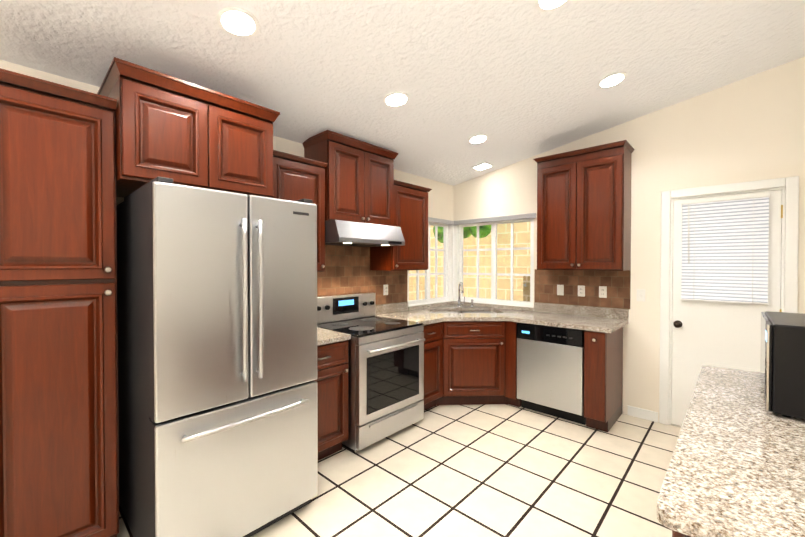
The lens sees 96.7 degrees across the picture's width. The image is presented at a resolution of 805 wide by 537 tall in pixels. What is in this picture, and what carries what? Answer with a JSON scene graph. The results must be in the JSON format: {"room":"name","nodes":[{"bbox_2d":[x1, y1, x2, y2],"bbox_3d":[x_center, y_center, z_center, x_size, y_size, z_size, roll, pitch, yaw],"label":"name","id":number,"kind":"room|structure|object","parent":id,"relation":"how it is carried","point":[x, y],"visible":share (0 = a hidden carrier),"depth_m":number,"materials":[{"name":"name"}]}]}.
{"room":"kitchen","nodes":[
{"label":"kitchen","id":0,"kind":"room"},
{"bbox_2d":[0,60,452,306],"bbox_3d":[-1.310,-0.261,2.756,0.120,3.350,5.720,1,1,43],"label":"wall","id":1,"kind":"structure","parent":0,"point":[440,200],"depth_m":3.97,"materials":[{"name":"white paint"}]},
{"bbox_2d":[97,57,279,197],"bbox_3d":[-1.298,-0.714,2.192,0.654,0.550,0.828,1,1,43],"label":"upper cabinet","id":2,"kind":"object","parent":1,"relation":"attached to","point":[180,131],"visible":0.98,"depth_m":1.91,"materials":[{"name":"brown wood"}]},
{"bbox_2d":[273,150,327,271],"bbox_3d":[-0.897,-0.412,2.845,0.356,0.880,0.480,1,1,43],"label":"upper cabinet","id":3,"kind":"object","parent":1,"relation":"attached to","point":[295,177],"visible":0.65,"depth_m":2.77,"materials":[{"name":"brown wood"}]},
{"bbox_2d":[302,130,397,225],"bbox_3d":[-0.459,-0.755,3.290,0.386,0.715,0.818,1,1,43],"label":"upper cabinet","id":4,"kind":"object","parent":1,"relation":"attached to","point":[359,180],"visible":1,"depth_m":3.10,"materials":[{"name":"brown wood"}]},
{"bbox_2d":[325,220,404,246],"bbox_3d":[-0.414,-0.304,3.253,0.492,0.180,0.762,1,1,43],"label":"range hood","id":5,"kind":"object","parent":4,"relation":"attached to","point":[345,233],"visible":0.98,"depth_m":3.04,"materials":[{"name":"silver metal"}]},
{"bbox_2d":[317,245,406,304],"bbox_3d":[-0.568,0.106,3.461,0.008,1.000,1.822,1,1,43],"label":"backsplash","id":6,"kind":"structure","parent":1,"relation":"attached to","point":[347,270],"depth_m":3.57,"materials":[{"name":"brown tile"}]},
{"bbox_2d":[383,285,387,294],"bbox_3d":[-0.179,0.231,3.867,0.008,0.114,0.070,1,1,43],"label":"electrical outlet","id":7,"kind":"object","parent":6,"relation":"attached to","point":[385,289],"visible":1,"depth_m":3.86,"materials":[{"name":"white plastic"}]},
{"bbox_2d":[370,180,431,270],"bbox_3d":[-0.006,-0.423,3.802,0.356,0.880,0.587,1,1,43],"label":"upper cabinet","id":8,"kind":"object","parent":1,"relation":"attached to","point":[411,210],"visible":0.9,"depth_m":3.67,"materials":[{"name":"brown wood"}]},
{"bbox_2d":[376,301,454,312],"bbox_3d":[0.183,0.432,4.256,0.028,0.100,1.496,1,1,43],"label":"backsplash","id":9,"kind":"structure","parent":1,"relation":"attached to","point":[394,307],"depth_m":4.01,"materials":[{"name":"beige stone"}]},
{"bbox_2d":[408,217,453,306],"bbox_3d":[0.332,-0.096,4.503,0.140,1.070,0.923,1,1,43],"label":"window","id":10,"kind":"structure","parent":1,"relation":"in","point":[447,250],"depth_m":4.64,"materials":[{"name":"white"}]},
{"bbox_2d":[117,404,680,536],"bbox_3d":[0.348,1.481,1.313,4.540,0.100,5.840,1,1,43],"label":"floor","id":11,"kind":"structure","parent":0,"point":[494,470],"depth_m":2.39,"materials":[{"name":"tile"}]},
{"bbox_2d":[0,68,118,536],"bbox_3d":[-1.762,0.303,1.762,0.577,2.245,0.495,1,1,43],"label":"pantry cabinet","id":12,"kind":"object","parent":11,"relation":"on","point":[59,457],"visible":1,"depth_m":1.61,"materials":[{"name":"brown wood"}]},
{"bbox_2d":[116,176,317,536],"bbox_3d":[-1.075,0.509,2.094,0.938,1.825,0.810,1,1,43],"label":"refrigerator","id":13,"kind":"object","parent":11,"relation":"on","point":[217,363],"visible":1,"depth_m":1.75,"materials":[{"name":"grey metal"}]},
{"bbox_2d":[315,340,348,460],"bbox_3d":[-0.787,0.977,2.758,0.658,0.875,0.480,1,1,43],"label":"base cabinet","id":14,"kind":"object","parent":11,"relation":"on","point":[331,380],"visible":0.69,"depth_m":2.62,"materials":[{"name":"brown wood"}]},
{"bbox_2d":[317,327,350,345],"bbox_3d":[-0.790,0.469,2.756,0.648,0.139,0.481,1,1,43],"label":"countertop","id":15,"kind":"structure","parent":14,"relation":"on","point":[325,336],"depth_m":2.67,"materials":[{"name":"stone"}]},
{"bbox_2d":[317,293,424,451],"bbox_3d":[-0.298,0.832,3.158,0.769,1.155,0.764,1,1,43],"label":"range","id":16,"kind":"object","parent":11,"relation":"on","point":[385,377],"visible":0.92,"depth_m":2.93,"materials":[{"name":"silver metal"}]},
{"bbox_2d":[422,322,442,410],"bbox_3d":[0.049,0.966,3.656,0.658,0.875,0.426,1,1,43],"label":"base cabinet","id":17,"kind":"object","parent":11,"relation":"on","point":[433,364],"visible":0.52,"depth_m":3.49,"materials":[{"name":"brown wood"}]},
{"bbox_2d":[436,333,521,404],"bbox_3d":[0.710,0.961,4.062,1.072,0.875,1.071,1,1,43],"label":"base cabinet","id":18,"kind":"object","parent":11,"relation":"on","point":[479,353],"depth_m":3.62,"materials":[{"name":"brown wood"}]},
{"bbox_2d":[375,305,626,340],"bbox_3d":[0.915,0.509,3.576,2.028,0.039,1.496,1,1,43],"label":"countertop","id":19,"kind":"structure","parent":18,"relation":"on","point":[473,320],"depth_m":3.61,"materials":[{"name":"beige stone"}]},
{"bbox_2d":[431,311,495,312],"bbox_3d":[0.708,0.611,4.111,0.877,0.174,0.877,1,1,43],"label":"sink","id":20,"kind":"object","parent":19,"relation":"in","point":[431,311],"depth_m":4.32,"materials":[{"name":"silver metal"}]},
{"bbox_2d":[457,281,473,307],"bbox_3d":[0.735,0.317,4.346,0.186,0.324,0.287,1,1,43],"label":"faucet","id":21,"kind":"object","parent":19,"relation":"on","point":[460,287],"depth_m":4.38,"materials":[{"name":"silver metal"}]},
{"bbox_2d":[517,323,585,424],"bbox_3d":[1.558,0.969,3.561,0.618,0.871,0.614,1,1,43],"label":"dishwasher","id":22,"kind":"object","parent":11,"relation":"on","point":[550,370],"visible":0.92,"depth_m":3.32,"materials":[{"name":"grey metal"}]},
{"bbox_2d":[584,327,622,431],"bbox_3d":[1.847,0.971,3.287,0.173,0.875,0.656,1,1,43],"label":"base cabinet","id":23,"kind":"object","parent":11,"relation":"on","point":[603,371],"visible":0.9,"depth_m":3.10,"materials":[{"name":"brown wood"}]},
{"bbox_2d":[672,530,680,536],"bbox_3d":[1.337,0.997,0.410,1.621,0.888,0.490,1,1,43],"label":"base cabinet","id":24,"kind":"object","parent":11,"relation":"on","point":[673,535],"depth_m":0.79,"materials":[{"name":"brown wood"}]},
{"bbox_2d":[657,366,804,536],"bbox_3d":[1.729,0.532,0.840,1.642,0.031,1.716,1,1,43],"label":"countertop","id":25,"kind":"structure","parent":24,"relation":"on","point":[736,468],"depth_m":0.93,"materials":[{"name":"beige stone"}]},
{"bbox_2d":[760,311,804,418],"bbox_3d":[1.566,0.351,1.288,0.380,0.320,0.478,1,1,43],"label":"microwave","id":26,"kind":"object","parent":25,"relation":"on","point":[782,362],"visible":1,"depth_m":1.22,"materials":[{"name":"black plastic"}]},
{"bbox_2d":[0,0,804,185],"bbox_3d":[0.348,-1.477,1.279,4.540,0.854,5.840,1,1,43],"label":"ceiling","id":27,"kind":"structure","parent":0,"point":[515,81],"depth_m":2.22,"materials":[{"name":"white paint"}]},
{"bbox_2d":[217,6,258,37],"bbox_3d":[-0.815,-1.220,1.778,0.193,0.036,0.194,1,1,43],"label":"recessed light","id":28,"kind":"object","parent":27,"relation":"in","point":[238,22],"visible":1,"depth_m":1.77,"materials":[{"name":"white"}]},
{"bbox_2d":[383,91,408,106],"bbox_3d":[-0.045,-1.229,2.605,0.193,0.036,0.194,1,1,43],"label":"recessed light","id":29,"kind":"object","parent":27,"relation":"in","point":[396,99],"visible":1,"depth_m":2.59,"materials":[{"name":"white"}]},
{"bbox_2d":[468,134,487,143],"bbox_3d":[0.725,-1.239,3.432,0.193,0.036,0.194,1,1,43],"label":"recessed light","id":30,"kind":"object","parent":27,"relation":"in","point":[478,139],"visible":1,"depth_m":3.42,"materials":[{"name":"white"}]},
{"bbox_2d":[471,162,493,170],"bbox_3d":[0.938,-1.192,4.190,0.199,0.036,0.200,1,1,43],"label":"recessed light","id":31,"kind":"object","parent":27,"relation":"in","point":[482,166],"visible":0.93,"depth_m":4.18,"materials":[{"name":"white"}]},
{"bbox_2d":[535,0,569,11],"bbox_3d":[0.782,-1.395,1.833,0.193,0.036,0.194,1,1,43],"label":"recessed light","id":32,"kind":"object","parent":27,"relation":"in","point":[546,5],"visible":1,"depth_m":1.88,"materials":[{"name":"white"}]},
{"bbox_2d":[597,72,626,88],"bbox_3d":[1.565,-1.405,2.675,0.193,0.036,0.194,1,1,43],"label":"recessed light","id":33,"kind":"object","parent":27,"relation":"in","point":[612,80],"visible":1,"depth_m":2.67,"materials":[{"name":"white"}]},
{"bbox_2d":[453,57,804,421],"bbox_3d":[2.297,-0.263,3.386,4.540,3.360,0.120,1,1,43],"label":"wall","id":34,"kind":"structure","parent":0,"point":[750,128],"depth_m":3.22,"materials":[{"name":"white paint"}]},
{"bbox_2d":[453,213,535,306],"bbox_3d":[1.129,-0.096,4.460,1.129,1.070,0.140,1,1,43],"label":"window","id":35,"kind":"structure","parent":34,"relation":"in","point":[458,245],"depth_m":4.44,"materials":[{"name":"white"}]},
{"bbox_2d":[455,297,626,320],"bbox_3d":[1.426,0.433,4.102,1.999,0.100,0.028,1,1,43],"label":"backsplash","id":36,"kind":"structure","parent":34,"relation":"attached to","point":[580,311],"depth_m":3.79,"materials":[{"name":"beige stone"}]},
{"bbox_2d":[534,269,630,308],"bbox_3d":[1.836,0.200,3.733,0.930,0.373,0.008,1,1,43],"label":"backsplash","id":37,"kind":"structure","parent":34,"relation":"attached to","point":[616,283],"depth_m":3.68,"materials":[{"name":"brown tile"}]},
{"bbox_2d":[557,285,563,294],"bbox_3d":[1.696,0.231,3.847,0.070,0.114,0.014,1,1,43],"label":"electrical outlet","id":38,"kind":"object","parent":37,"relation":"attached to","point":[560,289],"visible":1,"depth_m":3.85,"materials":[{"name":"white plastic"}]},
{"bbox_2d":[578,285,584,296],"bbox_3d":[1.852,0.233,3.706,0.070,0.114,0.008,1,1,43],"label":"electrical outlet","id":39,"kind":"object","parent":37,"relation":"attached to","point":[581,290],"visible":1,"depth_m":3.70,"materials":[{"name":"white plastic"}]},
{"bbox_2d":[599,286,606,297],"bbox_3d":[1.998,0.235,3.570,0.070,0.114,0.008,1,1,43],"label":"electrical outlet","id":40,"kind":"object","parent":37,"relation":"attached to","point":[602,291],"visible":1,"depth_m":3.57,"materials":[{"name":"white plastic"}]},
{"bbox_2d":[533,140,633,270],"bbox_3d":[1.771,-0.558,3.545,0.828,1.145,0.356,1,1,43],"label":"upper cabinet","id":41,"kind":"object","parent":34,"relation":"attached to","point":[584,209],"visible":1,"depth_m":3.39,"materials":[{"name":"brown wood"}]},
{"bbox_2d":[637,289,644,301],"bbox_3d":[2.236,0.252,3.356,0.070,0.114,0.015,1,1,43],"label":"light switch","id":42,"kind":"object","parent":34,"relation":"attached to","point":[640,294],"visible":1,"depth_m":3.35,"materials":[{"name":"white plastic"}]},
{"bbox_2d":[628,405,657,421],"bbox_3d":[0.348,1.386,1.313,4.298,0.090,5.597,1,1,43],"label":"baseboard","id":43,"kind":"structure","parent":34,"relation":"attached to","point":[643,413],"depth_m":3.35,"materials":[{"name":"white wood"}]},
{"bbox_2d":[672,190,782,425],"bbox_3d":[2.662,0.396,2.966,0.684,2.008,0.121,1,1,43],"label":"back door","id":44,"kind":"structure","parent":34,"relation":"in","point":[721,334],"depth_m":3.02,"materials":[{"name":"white painted wood"},{"name":"glass"},{"name":"dark metal"}]},
{"bbox_2d":[681,193,769,304],"bbox_3d":[2.647,-0.153,2.960,0.541,0.870,0.038,1,1,43],"label":"door blinds","id":45,"kind":"object","parent":44,"relation":"attached to","point":[725,254],"visible":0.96,"depth_m":2.94,"materials":[{"name":"white plastic"}]},
{"bbox_2d":[659,176,798,427],"bbox_3d":[2.692,0.359,3.011,0.840,2.105,0.138,1,1,43],"label":"door frame","id":46,"kind":"structure","parent":34,"relation":"attached to","point":[788,187],"depth_m":3.04,"materials":[{"name":"white painted wood"}]},
{"label":"outside","id":47,"kind":"structure","parent":0,"visible":0},
{"bbox_3d":[1.415,1.509,4.147,18.000,0.019,16.000,1,1,43],"label":"ground","id":48,"kind":"structure","parent":47,"visible":0},
{"bbox_2d":[409,270,432,300],"bbox_3d":[-1.915,0.220,4.431,1.180,2.550,7.900,1,1,43],"label":"fence","id":49,"kind":"object","parent":48,"relation":"on","point":[412,288],"depth_m":6.14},
{"bbox_2d":[430,222,529,301],"bbox_3d":[2.757,0.213,4.986,9.200,2.550,1.180,1,1,43],"label":"fence","id":50,"kind":"object","parent":48,"relation":"on","point":[501,268],"depth_m":6.44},
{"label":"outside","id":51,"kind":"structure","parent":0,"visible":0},
{"bbox_2d":[433,225,490,242],"bbox_3d":[2.168,-2.120,7.087,7.638,3.348,3.372,1,1,43],"label":"foliage","id":52,"kind":"object","parent":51,"point":[483,229],"depth_m":5.96,"materials":[{"name":"green plant"}]}
]}

